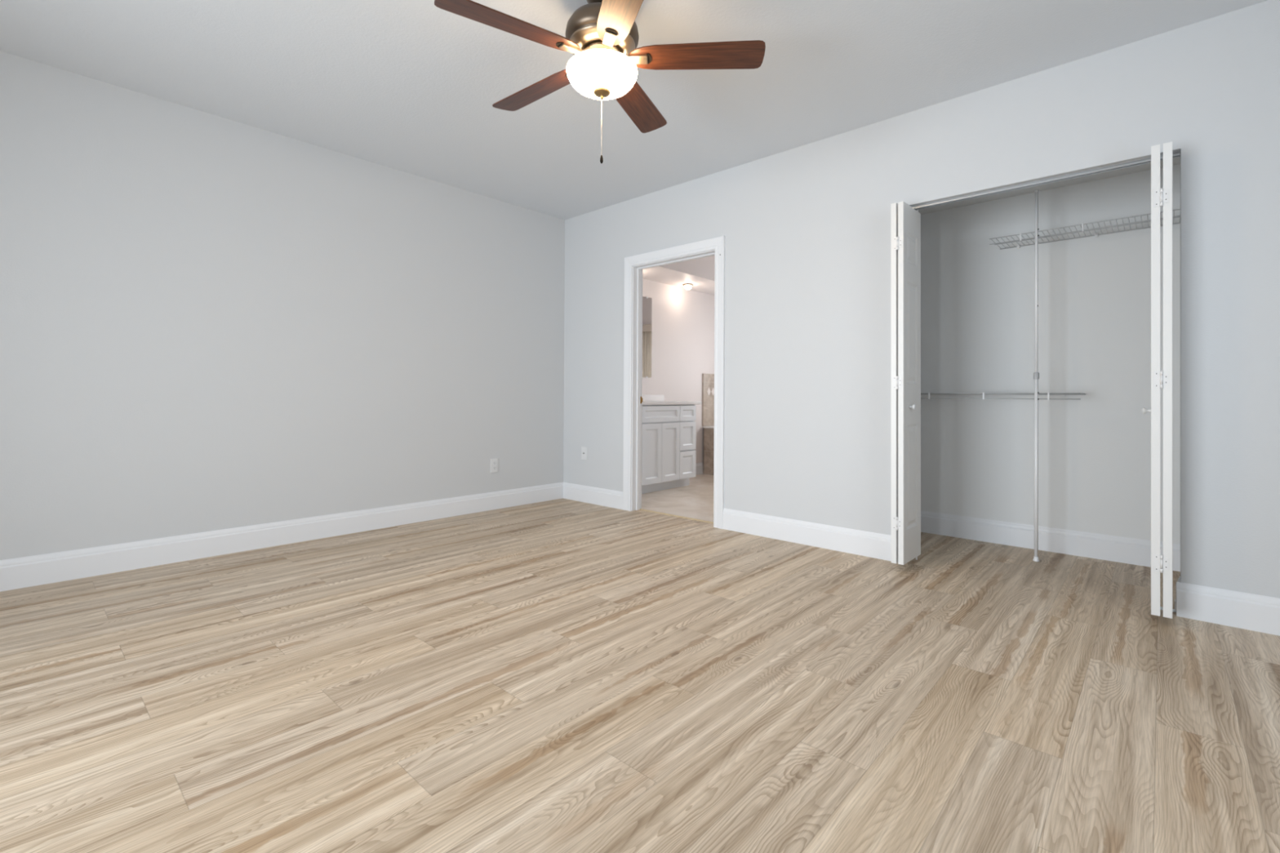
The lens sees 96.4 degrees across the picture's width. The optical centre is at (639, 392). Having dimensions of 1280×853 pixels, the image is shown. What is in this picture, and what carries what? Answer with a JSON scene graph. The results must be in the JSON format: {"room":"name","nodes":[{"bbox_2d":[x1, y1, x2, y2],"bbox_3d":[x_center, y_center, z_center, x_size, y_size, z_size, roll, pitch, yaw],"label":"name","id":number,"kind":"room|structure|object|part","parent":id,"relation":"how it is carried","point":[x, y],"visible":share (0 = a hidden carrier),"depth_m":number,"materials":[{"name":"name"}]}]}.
{"room":"empty bedroom","nodes":[
{"label":"empty bedroom","id":0,"kind":"room"},
{"bbox_2d":[0,51,564,559],"bbox_3d":[-2.615,-0.343,3.448,0.120,2.640,5.500,0,0,42],"label":"wall","id":1,"kind":"structure","parent":0,"point":[208,322],"depth_m":3.52,"materials":[{"name":"white paint"}]},
{"bbox_2d":[0,482,563,591],"bbox_3d":[-2.572,0.902,3.395,0.015,0.150,5.500,0,0,42],"label":"baseboard","id":2,"kind":"structure","parent":1,"relation":"attached to","point":[48,568],"depth_m":3.51,"materials":[{"name":"white wood"}]},
{"bbox_2d":[490,457,497,472],"bbox_3d":[-1.233,0.621,4.866,0.009,0.120,0.075,0,0,42],"label":"electrical outlet","id":3,"kind":"object","parent":1,"relation":"attached to","point":[494,462],"visible":1,"depth_m":4.86,"materials":[{"name":"white plastic"}]},
{"bbox_2d":[0,0,1267,219],"bbox_3d":[-0.570,-1.713,1.595,5.640,0.100,5.740,0,0,42],"label":"ceiling","id":4,"kind":"structure","parent":0,"point":[411,86],"depth_m":2.91,"materials":[{"name":"white paint"}]},
{"bbox_2d":[434,0,765,163],"bbox_3d":[-0.190,-1.302,2.389,1.248,0.710,1.284,0,0,42],"label":"ceiling fan","id":5,"kind":"object","parent":4,"relation":"hanging from","point":[602,37],"visible":1,"depth_m":2.31,"materials":[{"name":"brown wood"}]},
{"bbox_3d":[-0.479,-1.383,2.159,0.557,0.006,0.144,1,12,-33],"label":"fan blade","id":6,"kind":"part","parent":5,"relation":"part of","materials":[{"name":"brown wood"}]},
{"bbox_3d":[-0.455,-1.381,2.613,0.557,0.006,0.144,0,12,39],"label":"fan blade","id":7,"kind":"part","parent":5,"relation":"part of","materials":[{"name":"brown wood"}]},
{"bbox_3d":[-0.258,-1.389,2.300,0.126,0.042,0.045,1,12,-33],"label":"blade arm","id":8,"kind":"part","parent":5,"relation":"part of","materials":[{"name":"brown metal"}]},
{"bbox_3d":[-0.159,-1.109,2.371,0.003,0.215,0.003,0,0,42],"label":"pull chain","id":9,"kind":"part","parent":5,"relation":"part of","materials":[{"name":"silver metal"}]},
{"bbox_3d":[-0.156,-1.091,2.368,0.003,0.234,0.003,0,0,42],"label":"pull chain","id":10,"kind":"part","parent":5,"relation":"part of","materials":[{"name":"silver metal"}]},
{"bbox_3d":[-0.155,-1.293,2.369,0.293,0.098,0.293,0,0,42],"label":"lamp shade","id":11,"kind":"part","parent":5,"relation":"part of","materials":[{"name":"white glass"}]},
{"bbox_3d":[-0.120,-1.389,2.250,0.045,0.042,0.126,13,-4,-14],"label":"blade arm","id":12,"kind":"part","parent":5,"relation":"part of","materials":[{"name":"brown metal"}]},
{"bbox_3d":[-0.054,-1.382,1.997,0.144,0.006,0.557,13,-4,-15],"label":"fan blade","id":13,"kind":"part","parent":5,"relation":"part of","materials":[{"name":"brown wood"}]},
{"bbox_3d":[-0.030,-1.388,2.366,0.126,0.042,0.045,0,-12,3],"label":"blade arm","id":14,"kind":"part","parent":5,"relation":"part of","materials":[{"name":"brown metal"}]},
{"bbox_3d":[-0.016,-1.378,2.731,0.144,0.006,0.557,-13,-5,21],"label":"fan blade","id":15,"kind":"part","parent":5,"relation":"part of","materials":[{"name":"brown wood"}]},
{"bbox_3d":[0.231,-1.379,2.350,0.557,0.006,0.144,0,-12,3],"label":"fan blade","id":16,"kind":"part","parent":5,"relation":"part of","materials":[{"name":"brown wood"}]},
{"bbox_2d":[0,473,1279,852],"bbox_3d":[0.472,1.019,2.781,5.460,0.060,8.700,0,0,42],"label":"floor","id":17,"kind":"structure","parent":0,"point":[562,675],"depth_m":1.82,"materials":[{"name":"brown wood"}]},
{"bbox_2d":[641,404,696,493],"bbox_3d":[0.032,0.565,5.936,0.505,0.882,1.160,0,0,42],"label":"vanity cabinet","id":18,"kind":"object","parent":17,"relation":"on","point":[668,432],"visible":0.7,"depth_m":5.86,"materials":[{"name":"white wood"}]},
{"bbox_3d":[0.117,0.606,5.668,0.018,0.597,0.294,0,0,42],"label":"door","id":19,"kind":"part","parent":18,"relation":"part of","materials":[{"name":"white wood"}]},
{"bbox_3d":[0.218,0.215,5.779,0.018,0.163,0.588,0,0,42],"label":"drawer","id":20,"kind":"part","parent":18,"relation":"part of","materials":[{"name":"white wood"}]},
{"bbox_3d":[0.316,0.608,5.886,0.018,0.597,0.290,0,0,42],"label":"door","id":21,"kind":"part","parent":18,"relation":"part of","materials":[{"name":"white wood"}]},
{"bbox_2d":[642,394,702,404],"bbox_3d":[0.054,0.072,5.962,0.552,0.103,1.250,0,0,42],"label":"countertop","id":22,"kind":"structure","parent":18,"relation":"on","point":[647,399],"depth_m":6.14,"materials":[{"name":"white stone"}]},
{"bbox_3d":[0.509,0.766,6.098,0.018,0.287,0.275,0,0,42],"label":"drawer","id":23,"kind":"part","parent":18,"relation":"part of","materials":[{"name":"white wood"}]},
{"bbox_3d":[0.511,0.461,6.099,0.018,0.298,0.275,0,0,42],"label":"drawer","id":24,"kind":"part","parent":18,"relation":"part of","materials":[{"name":"white wood"}]},
{"bbox_3d":[0.512,0.219,6.101,0.018,0.163,0.275,0,0,42],"label":"drawer","id":25,"kind":"part","parent":18,"relation":"part of","materials":[{"name":"white wood"}]},
{"bbox_2d":[640,508,713,523],"bbox_3d":[0.309,1.001,4.615,0.835,0.016,0.022,0,0,42],"label":"threshold","id":26,"kind":"object","parent":17,"relation":"on","point":[640,508],"visible":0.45,"depth_m":4.61,"materials":[{"name":"beige wood"}]},
{"bbox_2d":[702,426,714,475],"bbox_3d":[1.964,0.722,6.676,2.360,0.597,0.890,0,0,42],"label":"bathtub","id":27,"kind":"object","parent":17,"relation":"on","point":[708,431],"visible":0.07,"depth_m":7.10,"materials":[{"name":"tile"}]},
{"bbox_2d":[1032,190,1039,561],"bbox_3d":[2.369,-0.104,3.417,0.033,2.215,0.033,0,0,42],"label":"support pole","id":28,"kind":"object","parent":17,"relation":"on","point":[1036,375],"visible":1,"depth_m":3.41,"materials":[{"name":"white metal"}]},
{"bbox_2d":[1160,599,1176,612],"bbox_3d":[2.423,0.974,2.637,0.069,0.050,0.038,0,0,42],"label":"bracket","id":29,"kind":"object","parent":17,"relation":"on","point":[1161,607],"visible":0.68,"depth_m":2.60,"materials":[{"name":"silver metal"}]},
{"bbox_2d":[642,279,714,473],"bbox_3d":[0.314,-0.308,6.745,0.120,2.640,3.080,0,0,42],"label":"wall","id":30,"kind":"structure","parent":0,"point":[682,320],"depth_m":6.87,"materials":[{"name":"white paint"}]},
{"bbox_2d":[642,296,652,377],"bbox_3d":[-0.168,-0.620,6.121,0.008,0.909,0.905,0,0,42],"label":"wall mirror","id":31,"kind":"object","parent":30,"relation":"attached to","point":[646,301],"visible":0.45,"depth_m":6.39,"materials":[{"name":"white mirror"}]},
{"bbox_2d":[642,394,664,401],"bbox_3d":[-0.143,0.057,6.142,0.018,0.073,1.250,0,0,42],"label":"sink","id":32,"kind":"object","parent":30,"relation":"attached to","point":[646,397],"depth_m":6.45,"materials":[{"name":"white ceramic"}]},
{"bbox_2d":[695,462,702,475],"bbox_3d":[0.509,0.942,6.858,0.015,0.144,0.830,0,0,42],"label":"baseboard","id":33,"kind":"structure","parent":30,"relation":"attached to","point":[699,466],"depth_m":7.10,"materials":[{"name":"white"}]},
{"bbox_2d":[702,373,714,426],"bbox_3d":[1.097,0.096,7.502,0.016,0.660,0.900,0,0,42],"label":"tile panel","id":34,"kind":"object","parent":30,"relation":"attached to","point":[708,380],"visible":0.26,"depth_m":7.24,"materials":[{"name":"tile"}]},
{"bbox_2d":[563,0,1279,598],"bbox_3d":[1.317,-0.321,3.662,5.640,2.640,0.120,0,0,42],"label":"wall","id":35,"kind":"structure","parent":0,"point":[806,229],"depth_m":3.35,"materials":[{"name":"white paint"}]},
{"bbox_2d":[581,446,586,460],"bbox_3d":[-0.507,0.553,5.229,0.075,0.120,0.013,0,0,42],"label":"outlet","id":36,"kind":"object","parent":35,"relation":"attached to","point":[584,449],"visible":1,"depth_m":5.23,"materials":[{"name":"white plastic"}]},
{"bbox_2d":[563,482,622,509],"bbox_3d":[-0.429,0.923,5.152,0.811,0.150,0.015,0,0,42],"label":"baseboard","id":37,"kind":"structure","parent":35,"relation":"attached to","point":[586,494],"depth_m":5.12,"materials":[{"name":"white wood"}]},
{"bbox_2d":[622,235,724,528],"bbox_3d":[0.286,-0.076,4.590,1.015,2.150,0.144,0,0,42],"label":"door frame","id":38,"kind":"structure","parent":35,"relation":"attached to","point":[634,265],"depth_m":4.83,"materials":[{"name":"white wood"}]},
{"bbox_2d":[722,508,890,560],"bbox_3d":[1.064,0.923,3.789,1.226,0.150,0.015,0,0,42],"label":"baseboard","id":39,"kind":"structure","parent":35,"relation":"attached to","point":[867,544],"depth_m":3.73,"materials":[{"name":"white wood"}]},
{"bbox_2d":[911,151,1180,214],"bbox_3d":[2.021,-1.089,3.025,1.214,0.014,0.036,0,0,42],"label":"door track","id":40,"kind":"object","parent":35,"relation":"attached to","point":[1145,161],"visible":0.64,"depth_m":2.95,"materials":[{"name":"silver metal"}]},
{"bbox_2d":[890,201,920,564],"bbox_3d":[1.548,-0.049,3.298,0.108,2.070,0.305,0,0,42],"label":"door","id":41,"kind":"structure","parent":40,"relation":"hanging from","point":[905,221],"depth_m":3.22,"materials":[{"name":"white wood"}]},
{"bbox_3d":[1.545,0.081,3.240,0.032,0.031,0.031,0,0,42],"label":"knob","id":42,"kind":"part","parent":41,"relation":"part of","materials":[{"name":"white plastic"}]},
{"bbox_2d":[1142,142,1173,618],"bbox_3d":[2.318,-0.049,2.563,0.103,2.070,0.305,0,0,42],"label":"door","id":43,"kind":"structure","parent":40,"relation":"hanging from","point":[1163,197],"depth_m":2.44,"materials":[{"name":"white wood"}]},
{"bbox_3d":[2.262,0.081,2.554,0.032,0.031,0.031,0,0,42],"label":"knob","id":44,"kind":"part","parent":43,"relation":"part of","materials":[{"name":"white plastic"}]},
{"bbox_2d":[1176,582,1279,635],"bbox_3d":[2.832,0.923,2.174,1.157,0.150,0.015,0,0,42],"label":"baseboard","id":45,"kind":"structure","parent":35,"relation":"attached to","point":[1254,612],"depth_m":2.45,"materials":[{"name":"white wood"}]},
{"bbox_2d":[920,164,1180,544],"bbox_3d":[2.587,-0.314,3.718,2.500,2.640,0.085,0,0,42],"label":"wall","id":46,"kind":"structure","parent":0,"point":[978,297],"depth_m":3.66,"materials":[{"name":"white paint"}]},
{"bbox_2d":[920,391,1085,399],"bbox_3d":[2.116,0.021,3.868,1.398,0.049,0.324,0,0,42],"label":"wire shelf","id":47,"kind":"object","parent":46,"relation":"attached to","point":[1063,393],"visible":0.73,"depth_m":3.54,"materials":[{"name":"grey metal"}]},
{"bbox_2d":[920,511,1180,571],"bbox_3d":[2.547,0.931,3.674,2.300,0.150,0.015,0,0,42],"label":"baseboard","id":48,"kind":"structure","parent":46,"relation":"attached to","point":[1087,544],"depth_m":3.63,"materials":[{"name":"white wood"}]},
{"bbox_2d":[989,208,1180,249],"bbox_3d":[2.801,-0.946,3.253,1.353,0.050,0.324,0,0,42],"label":"wire shelf","id":49,"kind":"object","parent":46,"relation":"attached to","point":[1083,230],"visible":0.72,"depth_m":3.38,"materials":[{"name":"grey metal"}]},
{"bbox_3d":[1.288,-1.678,5.951,2.630,0.100,3.200,0,0,42],"label":"ceiling","id":50,"kind":"structure","parent":0,"visible":0},
{"bbox_2d":[642,255,715,295],"bbox_3d":[0.560,-1.443,6.532,0.530,0.370,3.080,0,0,42],"label":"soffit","id":51,"kind":"structure","parent":50,"relation":"attached to","point":[700,272],"depth_m":6.29,"materials":[{"name":"white paint"}]},
{"bbox_2d":[682,283,693,289],"bbox_3d":[0.563,-1.227,6.662,0.124,0.060,0.124,0,0,42],"label":"ceiling light","id":52,"kind":"object","parent":51,"relation":"attached to","point":[686,286],"visible":1,"depth_m":6.63,"materials":[{"name":"white glass"}]},
{"bbox_3d":[0.563,-1.221,6.662,0.092,0.048,0.092,0,0,42],"label":"glass globe","id":53,"kind":"part","parent":52,"relation":"part of","materials":[{"name":"white glass"}]}
]}

